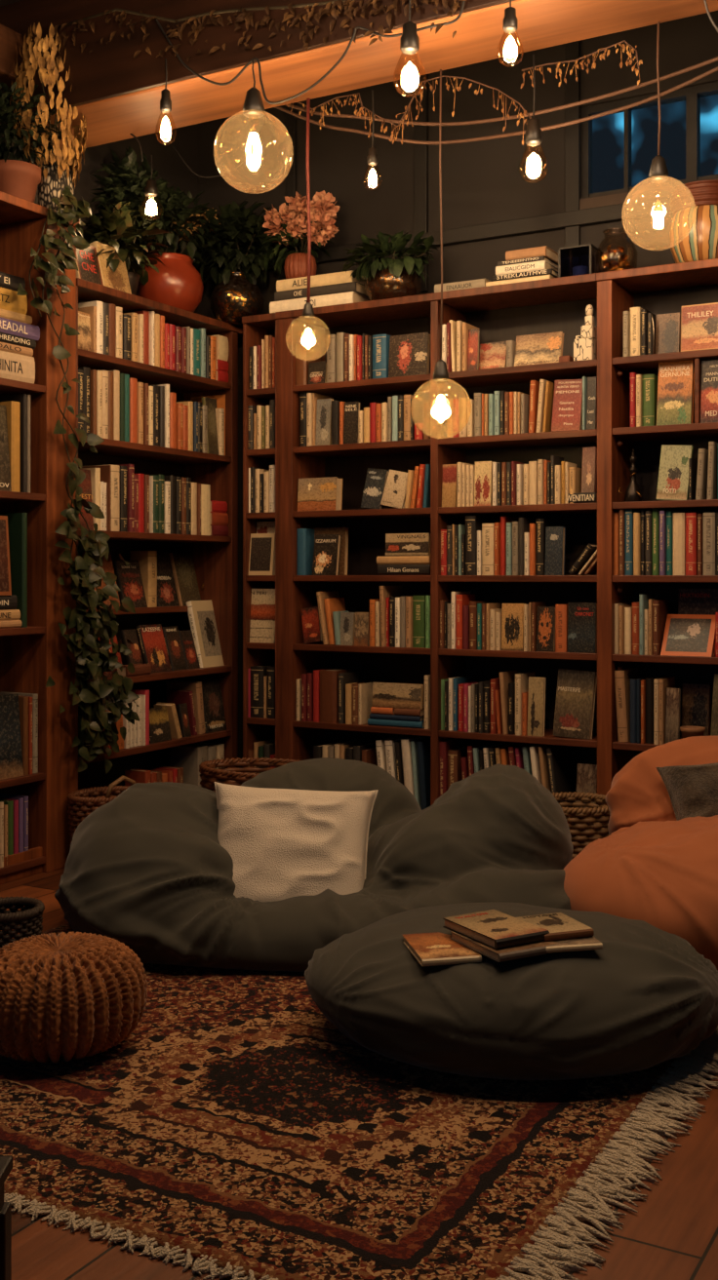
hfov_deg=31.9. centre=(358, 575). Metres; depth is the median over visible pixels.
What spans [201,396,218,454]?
book
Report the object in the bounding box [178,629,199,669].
book
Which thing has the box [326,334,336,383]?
book
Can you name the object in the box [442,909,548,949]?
book
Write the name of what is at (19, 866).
shelf
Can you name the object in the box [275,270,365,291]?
book
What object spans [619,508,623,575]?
book
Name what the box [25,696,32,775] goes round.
book
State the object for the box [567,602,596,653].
book
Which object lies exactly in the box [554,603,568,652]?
book
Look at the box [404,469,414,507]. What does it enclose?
book
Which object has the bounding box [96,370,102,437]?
book
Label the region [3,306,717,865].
books
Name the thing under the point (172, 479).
book
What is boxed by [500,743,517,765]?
book
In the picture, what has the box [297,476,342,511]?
book
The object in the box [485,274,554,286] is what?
book
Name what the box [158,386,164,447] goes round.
book
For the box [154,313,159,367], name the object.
book
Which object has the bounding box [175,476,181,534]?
book
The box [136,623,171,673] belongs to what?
book
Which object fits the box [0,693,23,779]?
book
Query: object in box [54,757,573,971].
bean bag
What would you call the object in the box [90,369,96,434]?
book
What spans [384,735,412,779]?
book
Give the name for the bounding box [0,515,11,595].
book
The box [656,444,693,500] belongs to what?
book
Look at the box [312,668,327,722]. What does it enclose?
book
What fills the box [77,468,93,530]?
book
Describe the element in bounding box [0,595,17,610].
book
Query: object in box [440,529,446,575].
book
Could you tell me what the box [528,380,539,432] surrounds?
book
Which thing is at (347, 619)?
book
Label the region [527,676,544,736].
book
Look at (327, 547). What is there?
book
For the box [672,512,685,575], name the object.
book
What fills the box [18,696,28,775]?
book
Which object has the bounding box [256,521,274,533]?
book
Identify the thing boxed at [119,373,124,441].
book
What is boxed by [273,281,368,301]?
book
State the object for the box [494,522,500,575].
book
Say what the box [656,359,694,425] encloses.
book
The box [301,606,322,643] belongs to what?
book
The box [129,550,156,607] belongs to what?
book
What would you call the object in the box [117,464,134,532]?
book
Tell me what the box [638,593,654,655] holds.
book
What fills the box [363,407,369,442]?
book
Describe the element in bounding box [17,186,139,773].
trailing ivy
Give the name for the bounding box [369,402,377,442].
book
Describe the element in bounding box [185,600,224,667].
book
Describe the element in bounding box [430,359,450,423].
bulb
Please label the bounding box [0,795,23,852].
book
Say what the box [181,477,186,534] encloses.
book
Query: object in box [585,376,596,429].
book
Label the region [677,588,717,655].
book
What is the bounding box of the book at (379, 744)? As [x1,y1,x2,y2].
[375,735,402,771]
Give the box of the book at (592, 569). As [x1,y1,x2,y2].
[583,557,596,575]
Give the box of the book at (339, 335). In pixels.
[336,332,345,382]
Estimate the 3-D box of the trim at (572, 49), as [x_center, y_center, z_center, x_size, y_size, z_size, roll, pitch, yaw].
[0.863,-1.677,5.078,0.060,1.066,0.022,0,0,29]
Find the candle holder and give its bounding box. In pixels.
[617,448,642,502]
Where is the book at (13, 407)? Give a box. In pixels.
[0,400,19,492]
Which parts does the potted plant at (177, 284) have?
pot, flower, flower, flower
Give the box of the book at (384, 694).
[372,682,423,709]
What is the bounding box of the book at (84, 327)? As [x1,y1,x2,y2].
[77,310,91,350]
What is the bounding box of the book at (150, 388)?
[148,386,153,445]
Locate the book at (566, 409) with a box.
[550,379,581,431]
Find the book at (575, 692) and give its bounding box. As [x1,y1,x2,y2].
[552,668,596,739]
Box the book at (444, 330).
[441,324,446,364]
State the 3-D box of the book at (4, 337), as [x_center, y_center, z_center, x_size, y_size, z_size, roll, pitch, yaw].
[-1.351,-0.850,4.533,0.201,0.034,0.316,0,0,29]
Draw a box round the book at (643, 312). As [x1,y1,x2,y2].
[640,309,651,354]
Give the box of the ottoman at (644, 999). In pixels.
[304,902,717,1080]
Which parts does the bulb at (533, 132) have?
cord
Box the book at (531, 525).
[529,523,535,575]
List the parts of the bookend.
plate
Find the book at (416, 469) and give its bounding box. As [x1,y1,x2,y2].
[410,465,419,507]
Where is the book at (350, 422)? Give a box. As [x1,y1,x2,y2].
[343,401,360,443]
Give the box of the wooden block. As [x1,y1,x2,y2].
[558,355,573,362]
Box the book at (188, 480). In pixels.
[186,477,191,534]
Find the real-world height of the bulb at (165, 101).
0.302 m
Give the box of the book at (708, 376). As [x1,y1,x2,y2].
[699,359,717,423]
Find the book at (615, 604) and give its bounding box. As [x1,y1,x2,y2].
[614,602,626,654]
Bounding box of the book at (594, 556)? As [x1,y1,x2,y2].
[578,549,596,575]
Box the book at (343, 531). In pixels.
[312,527,348,575]
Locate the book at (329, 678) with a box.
[319,667,351,723]
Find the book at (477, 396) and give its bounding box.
[473,392,481,435]
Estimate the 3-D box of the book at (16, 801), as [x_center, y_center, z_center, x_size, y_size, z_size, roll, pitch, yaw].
[-1.306,0.927,4.583,0.167,0.226,0.019,0,0,29]
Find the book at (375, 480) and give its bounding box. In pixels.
[360,467,388,508]
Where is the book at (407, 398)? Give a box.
[403,394,422,440]
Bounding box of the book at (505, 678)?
[499,669,517,734]
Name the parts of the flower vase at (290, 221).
flower, flower, flower, flower, flower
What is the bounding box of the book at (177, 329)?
[175,326,181,372]
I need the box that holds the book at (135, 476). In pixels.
[134,474,138,532]
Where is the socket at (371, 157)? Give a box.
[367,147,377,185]
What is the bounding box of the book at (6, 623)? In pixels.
[0,620,21,628]
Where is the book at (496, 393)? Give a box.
[494,390,500,434]
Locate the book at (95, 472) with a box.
[82,467,100,530]
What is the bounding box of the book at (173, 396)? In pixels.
[169,392,176,448]
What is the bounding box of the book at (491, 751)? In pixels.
[488,742,510,766]
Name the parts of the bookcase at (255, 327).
shelf, shelf, shelf, shelf, shelf, shelf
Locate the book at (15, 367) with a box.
[0,349,35,384]
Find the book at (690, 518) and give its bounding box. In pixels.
[685,512,698,575]
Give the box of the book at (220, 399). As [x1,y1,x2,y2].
[191,394,225,455]
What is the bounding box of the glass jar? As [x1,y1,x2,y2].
[595,230,636,272]
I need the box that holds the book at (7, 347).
[0,341,33,356]
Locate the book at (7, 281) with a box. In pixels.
[0,271,25,291]
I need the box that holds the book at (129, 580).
[112,560,147,607]
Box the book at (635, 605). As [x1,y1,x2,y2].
[631,601,638,654]
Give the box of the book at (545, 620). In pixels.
[536,606,554,652]
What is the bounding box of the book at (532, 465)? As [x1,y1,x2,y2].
[528,461,537,504]
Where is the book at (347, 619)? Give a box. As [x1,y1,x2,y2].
[339,612,354,645]
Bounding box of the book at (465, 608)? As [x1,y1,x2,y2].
[462,605,468,649]
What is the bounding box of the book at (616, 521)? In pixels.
[614,512,619,575]
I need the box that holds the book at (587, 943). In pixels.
[544,936,602,952]
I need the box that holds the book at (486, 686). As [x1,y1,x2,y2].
[483,683,490,733]
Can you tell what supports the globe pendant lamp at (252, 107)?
hanging from the beam at (541, 23)
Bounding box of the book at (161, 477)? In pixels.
[149,474,164,533]
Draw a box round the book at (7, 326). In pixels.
[0,316,39,341]
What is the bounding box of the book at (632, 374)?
[629,372,637,426]
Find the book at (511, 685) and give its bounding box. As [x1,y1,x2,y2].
[507,681,514,735]
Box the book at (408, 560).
[376,555,429,564]
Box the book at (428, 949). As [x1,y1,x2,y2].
[401,931,481,966]
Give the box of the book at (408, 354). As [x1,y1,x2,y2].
[387,332,429,377]
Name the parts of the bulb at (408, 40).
cord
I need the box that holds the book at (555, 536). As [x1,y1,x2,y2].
[543,526,565,575]
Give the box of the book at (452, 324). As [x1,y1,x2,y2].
[449,319,456,371]
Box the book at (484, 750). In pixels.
[482,742,504,768]
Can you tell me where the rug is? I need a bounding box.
[0,923,717,1279]
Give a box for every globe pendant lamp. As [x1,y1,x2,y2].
[213,58,293,193]
[285,98,330,349]
[410,69,468,438]
[620,21,695,250]
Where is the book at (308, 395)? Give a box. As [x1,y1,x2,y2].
[306,392,311,446]
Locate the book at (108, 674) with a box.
[98,634,122,677]
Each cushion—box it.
[214,781,378,902]
[656,762,717,820]
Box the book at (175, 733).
[153,702,182,738]
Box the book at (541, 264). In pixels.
[495,260,557,274]
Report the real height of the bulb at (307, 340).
0.170 m
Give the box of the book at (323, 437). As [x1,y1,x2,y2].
[314,398,333,445]
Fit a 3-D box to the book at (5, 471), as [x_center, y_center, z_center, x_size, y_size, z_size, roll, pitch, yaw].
[-1.324,-0.454,4.437,0.057,0.313,0.211,0,0,29]
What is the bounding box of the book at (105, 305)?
[103,302,109,355]
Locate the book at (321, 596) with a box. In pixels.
[315,591,339,644]
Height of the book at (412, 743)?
0.302 m
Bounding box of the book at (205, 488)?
[200,484,210,535]
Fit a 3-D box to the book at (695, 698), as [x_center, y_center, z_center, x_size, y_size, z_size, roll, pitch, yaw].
[1.254,0.514,4.681,0.101,0.218,0.037,0,0,29]
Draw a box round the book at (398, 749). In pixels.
[393,740,404,785]
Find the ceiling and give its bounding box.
[0,0,22,6]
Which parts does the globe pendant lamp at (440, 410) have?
cord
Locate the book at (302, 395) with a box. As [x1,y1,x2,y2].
[299,391,308,446]
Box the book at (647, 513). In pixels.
[645,510,651,575]
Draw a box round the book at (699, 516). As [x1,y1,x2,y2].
[697,513,702,575]
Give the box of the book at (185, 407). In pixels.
[183,405,188,450]
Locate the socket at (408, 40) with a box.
[399,21,419,54]
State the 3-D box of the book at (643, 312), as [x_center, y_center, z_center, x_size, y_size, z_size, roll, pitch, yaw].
[1.076,-0.896,4.688,0.020,0.172,0.112,0,0,29]
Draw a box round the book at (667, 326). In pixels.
[655,311,680,353]
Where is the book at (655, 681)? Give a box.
[653,676,665,744]
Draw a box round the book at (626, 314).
[622,310,629,356]
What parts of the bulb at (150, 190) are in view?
cord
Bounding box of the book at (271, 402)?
[269,399,274,448]
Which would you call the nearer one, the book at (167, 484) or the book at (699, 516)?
the book at (699, 516)
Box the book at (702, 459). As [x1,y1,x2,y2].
[695,448,707,500]
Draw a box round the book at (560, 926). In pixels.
[515,912,593,941]
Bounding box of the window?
[581,81,717,197]
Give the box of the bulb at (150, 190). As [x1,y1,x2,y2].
[138,155,163,220]
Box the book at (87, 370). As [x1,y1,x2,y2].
[77,366,90,435]
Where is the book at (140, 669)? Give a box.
[116,663,151,676]
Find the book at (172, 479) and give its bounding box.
[164,475,175,534]
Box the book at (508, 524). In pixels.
[505,522,511,575]
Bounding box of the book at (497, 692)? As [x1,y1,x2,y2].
[495,689,502,734]
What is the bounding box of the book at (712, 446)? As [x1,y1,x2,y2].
[706,441,717,499]
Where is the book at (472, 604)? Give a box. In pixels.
[468,600,488,649]
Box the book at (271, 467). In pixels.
[269,465,274,511]
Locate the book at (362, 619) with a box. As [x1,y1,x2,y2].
[353,612,369,646]
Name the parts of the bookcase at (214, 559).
panel, shelf, shelf, shelf, shelf, shelf, shelf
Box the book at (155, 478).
[153,475,158,533]
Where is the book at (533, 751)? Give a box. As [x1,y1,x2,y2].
[529,743,543,784]
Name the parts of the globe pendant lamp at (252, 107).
glass globe, cord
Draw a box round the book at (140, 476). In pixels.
[134,473,144,532]
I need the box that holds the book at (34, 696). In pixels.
[0,691,38,773]
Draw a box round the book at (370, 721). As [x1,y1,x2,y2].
[367,718,424,728]
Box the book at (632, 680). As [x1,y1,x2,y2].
[629,676,645,742]
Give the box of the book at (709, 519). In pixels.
[702,512,715,575]
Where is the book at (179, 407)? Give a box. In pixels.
[176,403,183,449]
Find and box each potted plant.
[0,81,67,202]
[76,146,182,295]
[125,177,221,311]
[178,199,282,326]
[340,230,437,300]
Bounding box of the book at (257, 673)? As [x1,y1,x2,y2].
[250,663,274,717]
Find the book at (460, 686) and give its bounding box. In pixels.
[458,681,471,731]
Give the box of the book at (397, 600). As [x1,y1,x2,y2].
[394,597,399,647]
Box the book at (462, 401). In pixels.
[459,397,470,436]
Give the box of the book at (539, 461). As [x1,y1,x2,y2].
[537,459,543,504]
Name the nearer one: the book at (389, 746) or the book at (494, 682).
the book at (494, 682)
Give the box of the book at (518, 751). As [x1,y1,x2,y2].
[514,743,531,769]
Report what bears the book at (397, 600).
on the bookcase at (505, 312)
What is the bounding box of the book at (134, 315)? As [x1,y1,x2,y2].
[124,312,137,361]
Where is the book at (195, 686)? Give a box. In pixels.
[165,679,205,734]
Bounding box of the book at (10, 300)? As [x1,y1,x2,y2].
[0,287,27,314]
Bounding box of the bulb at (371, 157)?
[362,90,382,185]
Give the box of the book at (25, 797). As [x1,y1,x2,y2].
[0,792,28,851]
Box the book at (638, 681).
[635,676,650,743]
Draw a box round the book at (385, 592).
[379,585,402,646]
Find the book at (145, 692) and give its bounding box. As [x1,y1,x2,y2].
[122,688,149,744]
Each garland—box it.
[54,0,465,62]
[286,92,362,129]
[358,75,531,145]
[520,39,642,88]
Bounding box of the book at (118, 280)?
[89,240,131,293]
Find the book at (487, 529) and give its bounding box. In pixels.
[481,523,494,575]
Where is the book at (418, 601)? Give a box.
[412,594,427,647]
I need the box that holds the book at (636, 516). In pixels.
[632,512,640,575]
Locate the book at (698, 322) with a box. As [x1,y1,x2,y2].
[680,302,717,351]
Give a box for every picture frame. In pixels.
[248,533,274,575]
[659,614,714,657]
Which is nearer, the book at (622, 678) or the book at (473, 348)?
the book at (622, 678)
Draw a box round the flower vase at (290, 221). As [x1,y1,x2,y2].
[254,190,339,278]
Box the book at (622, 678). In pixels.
[614,667,638,741]
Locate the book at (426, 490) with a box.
[422,464,429,507]
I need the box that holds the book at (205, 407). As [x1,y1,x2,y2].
[202,405,207,453]
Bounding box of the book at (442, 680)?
[440,678,448,730]
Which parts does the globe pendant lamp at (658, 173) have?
glass globe, cord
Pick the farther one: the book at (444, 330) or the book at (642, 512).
the book at (444, 330)
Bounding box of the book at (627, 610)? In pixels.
[623,606,631,654]
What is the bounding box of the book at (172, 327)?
[169,323,175,370]
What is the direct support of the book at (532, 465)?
on the bookcase at (505, 312)
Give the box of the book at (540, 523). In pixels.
[535,518,557,575]
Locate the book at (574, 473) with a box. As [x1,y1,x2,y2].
[568,466,581,503]
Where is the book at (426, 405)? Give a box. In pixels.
[423,401,429,439]
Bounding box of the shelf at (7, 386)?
[0,377,45,395]
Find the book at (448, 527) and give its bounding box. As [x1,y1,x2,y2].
[446,525,452,575]
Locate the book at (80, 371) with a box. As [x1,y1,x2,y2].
[77,369,83,429]
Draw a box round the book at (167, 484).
[164,481,170,533]
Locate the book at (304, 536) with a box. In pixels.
[296,528,314,575]
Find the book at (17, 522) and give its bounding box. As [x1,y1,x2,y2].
[0,512,27,627]
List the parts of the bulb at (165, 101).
cord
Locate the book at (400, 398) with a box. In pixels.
[397,395,403,440]
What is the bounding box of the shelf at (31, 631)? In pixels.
[0,625,45,636]
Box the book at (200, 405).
[197,402,202,452]
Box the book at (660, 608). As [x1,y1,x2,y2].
[652,599,668,655]
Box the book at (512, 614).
[501,603,525,651]
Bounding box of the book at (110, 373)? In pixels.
[108,371,114,439]
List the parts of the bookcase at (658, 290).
shelf, shelf, shelf, shelf, shelf, shelf, panel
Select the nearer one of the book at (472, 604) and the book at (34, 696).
the book at (34, 696)
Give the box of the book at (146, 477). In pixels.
[144,474,149,532]
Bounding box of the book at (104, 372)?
[102,370,108,438]
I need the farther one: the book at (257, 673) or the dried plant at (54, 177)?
the book at (257, 673)
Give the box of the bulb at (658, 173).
[648,155,667,229]
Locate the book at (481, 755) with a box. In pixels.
[478,748,484,770]
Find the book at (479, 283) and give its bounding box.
[433,278,490,292]
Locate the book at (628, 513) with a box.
[623,508,640,575]
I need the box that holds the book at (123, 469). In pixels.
[119,465,127,531]
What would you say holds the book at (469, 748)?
on the bookcase at (505, 312)
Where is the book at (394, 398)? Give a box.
[391,395,397,440]
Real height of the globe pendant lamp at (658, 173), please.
0.720 m
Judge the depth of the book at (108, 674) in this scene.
5.12 m
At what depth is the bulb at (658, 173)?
3.96 m
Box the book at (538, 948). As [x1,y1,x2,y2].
[450,930,558,962]
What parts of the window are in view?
frame, frame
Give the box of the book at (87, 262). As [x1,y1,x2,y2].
[76,245,103,285]
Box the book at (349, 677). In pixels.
[338,671,358,723]
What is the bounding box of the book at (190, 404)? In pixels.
[176,401,193,451]
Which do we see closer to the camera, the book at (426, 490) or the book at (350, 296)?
the book at (426, 490)
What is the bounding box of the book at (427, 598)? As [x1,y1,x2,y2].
[425,595,429,648]
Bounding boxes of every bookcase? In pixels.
[0,191,79,884]
[76,277,242,816]
[241,312,275,773]
[274,272,596,848]
[595,258,717,828]
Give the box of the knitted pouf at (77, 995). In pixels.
[0,931,147,1063]
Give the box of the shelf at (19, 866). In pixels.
[0,855,45,876]
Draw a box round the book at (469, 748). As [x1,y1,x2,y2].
[466,740,491,775]
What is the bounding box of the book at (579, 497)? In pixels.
[564,492,596,503]
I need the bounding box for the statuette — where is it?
[573,304,596,360]
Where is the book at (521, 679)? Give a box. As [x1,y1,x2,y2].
[514,671,535,735]
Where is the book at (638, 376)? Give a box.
[635,374,641,426]
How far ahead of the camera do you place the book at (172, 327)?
5.35 m
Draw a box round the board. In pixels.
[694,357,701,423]
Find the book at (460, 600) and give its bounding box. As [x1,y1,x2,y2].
[455,594,474,649]
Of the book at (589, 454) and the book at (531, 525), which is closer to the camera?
the book at (589, 454)
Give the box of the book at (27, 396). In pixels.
[26,394,30,492]
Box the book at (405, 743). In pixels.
[400,735,428,795]
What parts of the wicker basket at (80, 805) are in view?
handle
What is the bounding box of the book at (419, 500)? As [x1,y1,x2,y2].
[416,464,425,507]
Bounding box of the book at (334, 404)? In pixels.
[331,400,340,444]
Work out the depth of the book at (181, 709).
5.43 m
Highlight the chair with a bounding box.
[563,736,717,969]
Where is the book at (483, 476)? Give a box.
[473,461,492,505]
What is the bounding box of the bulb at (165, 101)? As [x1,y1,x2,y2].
[155,58,175,145]
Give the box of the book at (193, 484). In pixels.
[191,482,196,535]
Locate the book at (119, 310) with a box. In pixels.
[116,306,122,358]
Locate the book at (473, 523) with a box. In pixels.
[465,515,489,575]
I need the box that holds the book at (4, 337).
[0,331,36,349]
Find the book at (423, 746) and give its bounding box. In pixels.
[416,737,429,810]
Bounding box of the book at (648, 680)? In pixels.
[645,674,664,743]
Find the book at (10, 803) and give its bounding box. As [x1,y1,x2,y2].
[0,799,13,854]
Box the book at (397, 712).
[393,706,424,716]
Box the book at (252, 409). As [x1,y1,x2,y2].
[247,405,256,449]
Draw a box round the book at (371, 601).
[369,599,379,646]
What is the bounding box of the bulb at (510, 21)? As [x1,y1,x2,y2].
[496,0,523,66]
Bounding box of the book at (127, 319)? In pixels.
[122,313,131,360]
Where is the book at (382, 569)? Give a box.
[377,564,429,575]
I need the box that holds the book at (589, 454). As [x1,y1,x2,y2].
[581,446,596,492]
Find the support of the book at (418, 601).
on the bookcase at (505, 312)
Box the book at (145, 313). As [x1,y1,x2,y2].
[122,310,149,364]
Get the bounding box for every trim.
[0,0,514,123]
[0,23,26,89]
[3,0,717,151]
[195,195,672,279]
[285,102,296,279]
[564,40,580,246]
[579,178,717,209]
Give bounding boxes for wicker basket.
[0,895,44,948]
[67,775,135,845]
[198,757,299,792]
[551,791,610,858]
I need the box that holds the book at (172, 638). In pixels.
[161,625,187,670]
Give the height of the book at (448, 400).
0.162 m
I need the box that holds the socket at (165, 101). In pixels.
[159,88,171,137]
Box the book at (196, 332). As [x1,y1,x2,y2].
[193,328,200,376]
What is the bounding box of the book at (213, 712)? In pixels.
[196,677,226,733]
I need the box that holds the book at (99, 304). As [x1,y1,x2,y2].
[77,300,103,353]
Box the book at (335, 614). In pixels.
[332,610,348,645]
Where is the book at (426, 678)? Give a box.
[424,674,429,729]
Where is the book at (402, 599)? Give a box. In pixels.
[399,596,405,647]
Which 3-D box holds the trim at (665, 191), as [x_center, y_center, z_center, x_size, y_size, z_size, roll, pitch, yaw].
[1.182,-1.490,4.905,0.676,0.047,0.012,0,0,29]
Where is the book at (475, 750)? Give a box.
[472,742,495,773]
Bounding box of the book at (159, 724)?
[149,705,171,743]
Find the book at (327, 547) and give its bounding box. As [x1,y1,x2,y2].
[311,534,341,575]
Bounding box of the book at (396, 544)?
[385,533,429,556]
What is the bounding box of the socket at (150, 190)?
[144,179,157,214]
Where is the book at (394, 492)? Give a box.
[380,469,407,508]
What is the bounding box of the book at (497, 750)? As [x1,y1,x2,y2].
[495,742,516,764]
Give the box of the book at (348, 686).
[345,682,356,724]
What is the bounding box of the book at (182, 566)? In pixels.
[168,552,200,605]
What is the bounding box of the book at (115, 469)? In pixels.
[77,465,119,531]
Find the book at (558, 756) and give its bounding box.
[545,744,573,807]
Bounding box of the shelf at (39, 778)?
[0,772,45,788]
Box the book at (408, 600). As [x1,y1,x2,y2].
[405,596,412,647]
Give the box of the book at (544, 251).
[504,245,557,264]
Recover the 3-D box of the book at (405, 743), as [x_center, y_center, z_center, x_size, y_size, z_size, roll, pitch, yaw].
[0.243,0.825,5.204,0.061,0.310,0.198,0,0,29]
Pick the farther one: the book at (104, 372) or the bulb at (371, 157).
the book at (104, 372)
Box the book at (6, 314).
[0,308,32,324]
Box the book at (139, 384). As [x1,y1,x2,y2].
[137,382,143,443]
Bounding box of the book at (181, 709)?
[176,702,191,737]
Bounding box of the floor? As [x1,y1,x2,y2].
[0,867,717,1279]
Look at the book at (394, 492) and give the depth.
5.17 m
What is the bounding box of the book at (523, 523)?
[518,517,535,575]
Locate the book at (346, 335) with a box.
[344,333,349,381]
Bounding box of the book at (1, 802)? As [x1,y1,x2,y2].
[0,801,3,867]
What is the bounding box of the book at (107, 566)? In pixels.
[81,551,119,609]
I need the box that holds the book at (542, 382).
[536,379,546,432]
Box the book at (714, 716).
[709,673,717,736]
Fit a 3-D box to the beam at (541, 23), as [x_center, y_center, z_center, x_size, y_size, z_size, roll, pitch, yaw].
[1.271,-1.975,3.605,5.920,0.450,0.370,0,0,29]
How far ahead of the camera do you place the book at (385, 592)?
5.18 m
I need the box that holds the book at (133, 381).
[129,377,137,443]
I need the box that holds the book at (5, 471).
[0,404,11,491]
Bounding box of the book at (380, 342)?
[372,334,390,378]
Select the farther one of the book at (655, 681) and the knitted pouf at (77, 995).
the book at (655, 681)
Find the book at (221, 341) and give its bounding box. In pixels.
[207,334,228,361]
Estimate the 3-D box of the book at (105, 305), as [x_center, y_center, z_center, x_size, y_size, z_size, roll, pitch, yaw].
[-1.051,-0.970,4.998,0.132,0.209,0.034,0,0,29]
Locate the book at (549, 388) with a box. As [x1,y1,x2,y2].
[542,381,553,431]
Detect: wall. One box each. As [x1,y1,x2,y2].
[0,123,196,313]
[196,10,717,767]
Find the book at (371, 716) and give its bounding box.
[369,713,424,721]
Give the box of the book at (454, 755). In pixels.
[447,744,467,789]
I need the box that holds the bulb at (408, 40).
[392,0,426,97]
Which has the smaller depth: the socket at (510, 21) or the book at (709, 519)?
the socket at (510, 21)
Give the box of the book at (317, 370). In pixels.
[308,360,326,384]
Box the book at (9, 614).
[0,609,20,620]
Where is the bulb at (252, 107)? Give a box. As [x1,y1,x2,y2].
[242,86,264,171]
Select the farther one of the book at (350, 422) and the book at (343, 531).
the book at (343, 531)
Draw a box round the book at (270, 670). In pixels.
[266,665,274,718]
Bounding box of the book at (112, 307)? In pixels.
[108,303,116,356]
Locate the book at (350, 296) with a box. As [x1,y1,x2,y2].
[269,291,369,312]
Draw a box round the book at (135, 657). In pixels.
[118,628,144,664]
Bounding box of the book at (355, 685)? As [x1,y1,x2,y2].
[351,682,364,724]
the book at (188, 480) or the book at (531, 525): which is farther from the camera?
the book at (188, 480)
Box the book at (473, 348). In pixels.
[466,328,479,370]
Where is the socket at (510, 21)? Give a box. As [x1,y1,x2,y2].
[502,6,517,58]
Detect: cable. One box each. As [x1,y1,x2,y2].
[129,133,143,160]
[155,0,465,104]
[172,115,269,178]
[273,66,717,144]
[284,56,717,125]
[702,0,717,32]
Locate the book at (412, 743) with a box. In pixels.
[410,736,429,807]
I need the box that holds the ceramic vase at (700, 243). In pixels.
[668,179,717,263]
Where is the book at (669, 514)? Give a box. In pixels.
[665,510,680,575]
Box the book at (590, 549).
[568,543,596,575]
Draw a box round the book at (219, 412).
[215,408,224,455]
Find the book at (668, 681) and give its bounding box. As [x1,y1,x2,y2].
[658,676,674,744]
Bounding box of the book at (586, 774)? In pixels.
[575,763,596,808]
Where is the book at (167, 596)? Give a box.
[156,551,179,606]
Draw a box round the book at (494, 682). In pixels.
[490,677,500,734]
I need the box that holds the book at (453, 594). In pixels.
[451,591,469,648]
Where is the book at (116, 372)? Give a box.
[108,370,119,440]
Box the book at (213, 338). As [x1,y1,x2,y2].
[208,335,216,380]
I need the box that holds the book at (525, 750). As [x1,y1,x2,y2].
[521,743,538,775]
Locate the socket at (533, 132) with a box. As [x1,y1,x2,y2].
[525,117,541,146]
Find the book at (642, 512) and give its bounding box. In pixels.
[640,509,647,575]
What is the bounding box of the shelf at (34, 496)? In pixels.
[0,490,45,503]
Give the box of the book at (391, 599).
[388,595,404,647]
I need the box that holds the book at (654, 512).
[651,508,666,575]
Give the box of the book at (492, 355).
[478,341,505,369]
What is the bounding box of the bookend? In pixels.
[650,314,655,353]
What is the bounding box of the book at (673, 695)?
[664,687,680,743]
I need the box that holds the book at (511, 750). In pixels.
[507,742,529,765]
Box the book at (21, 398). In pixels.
[0,393,26,492]
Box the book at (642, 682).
[640,679,645,743]
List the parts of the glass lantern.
glass, glass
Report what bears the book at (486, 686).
on the bookcase at (505, 312)
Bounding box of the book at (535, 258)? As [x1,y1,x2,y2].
[497,255,557,268]
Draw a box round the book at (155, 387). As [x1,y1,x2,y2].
[148,385,158,446]
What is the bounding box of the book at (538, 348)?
[513,331,563,366]
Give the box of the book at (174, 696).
[165,689,196,735]
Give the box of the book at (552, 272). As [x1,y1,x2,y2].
[492,268,557,281]
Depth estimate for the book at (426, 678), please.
5.08 m
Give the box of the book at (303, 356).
[295,343,320,385]
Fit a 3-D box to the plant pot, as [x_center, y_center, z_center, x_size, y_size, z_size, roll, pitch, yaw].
[0.143,-1.200,5.262,0.240,0.140,0.240,0,0,29]
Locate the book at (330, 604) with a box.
[323,597,345,644]
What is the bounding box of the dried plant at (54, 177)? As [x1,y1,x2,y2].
[9,22,87,211]
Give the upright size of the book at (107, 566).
0.239 m
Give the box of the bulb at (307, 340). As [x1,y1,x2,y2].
[300,302,315,349]
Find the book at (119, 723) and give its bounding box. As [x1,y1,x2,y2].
[105,710,124,749]
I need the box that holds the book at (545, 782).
[538,744,554,792]
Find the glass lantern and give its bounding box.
[557,243,602,277]
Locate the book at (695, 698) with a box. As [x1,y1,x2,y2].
[681,683,710,738]
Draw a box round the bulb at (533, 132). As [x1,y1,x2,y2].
[518,54,547,183]
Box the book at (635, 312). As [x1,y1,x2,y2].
[629,307,642,355]
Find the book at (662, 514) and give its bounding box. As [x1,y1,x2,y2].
[659,510,665,575]
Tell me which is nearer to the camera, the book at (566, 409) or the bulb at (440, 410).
the bulb at (440, 410)
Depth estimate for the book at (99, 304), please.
4.92 m
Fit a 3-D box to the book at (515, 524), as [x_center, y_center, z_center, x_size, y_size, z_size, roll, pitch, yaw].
[0.639,-0.104,4.954,0.026,0.209,0.141,0,0,29]
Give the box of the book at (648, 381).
[641,374,658,426]
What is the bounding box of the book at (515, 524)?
[511,521,518,575]
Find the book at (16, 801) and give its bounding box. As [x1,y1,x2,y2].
[0,797,18,853]
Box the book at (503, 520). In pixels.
[500,516,518,575]
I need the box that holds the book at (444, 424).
[440,399,446,437]
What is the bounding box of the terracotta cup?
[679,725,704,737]
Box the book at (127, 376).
[124,374,129,441]
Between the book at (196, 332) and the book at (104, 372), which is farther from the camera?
the book at (196, 332)
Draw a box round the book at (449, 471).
[441,464,457,506]
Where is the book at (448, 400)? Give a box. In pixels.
[446,397,453,437]
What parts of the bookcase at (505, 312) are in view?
shelf, shelf, shelf, shelf, shelf, shelf, shelf, shelf, shelf, shelf, shelf, shelf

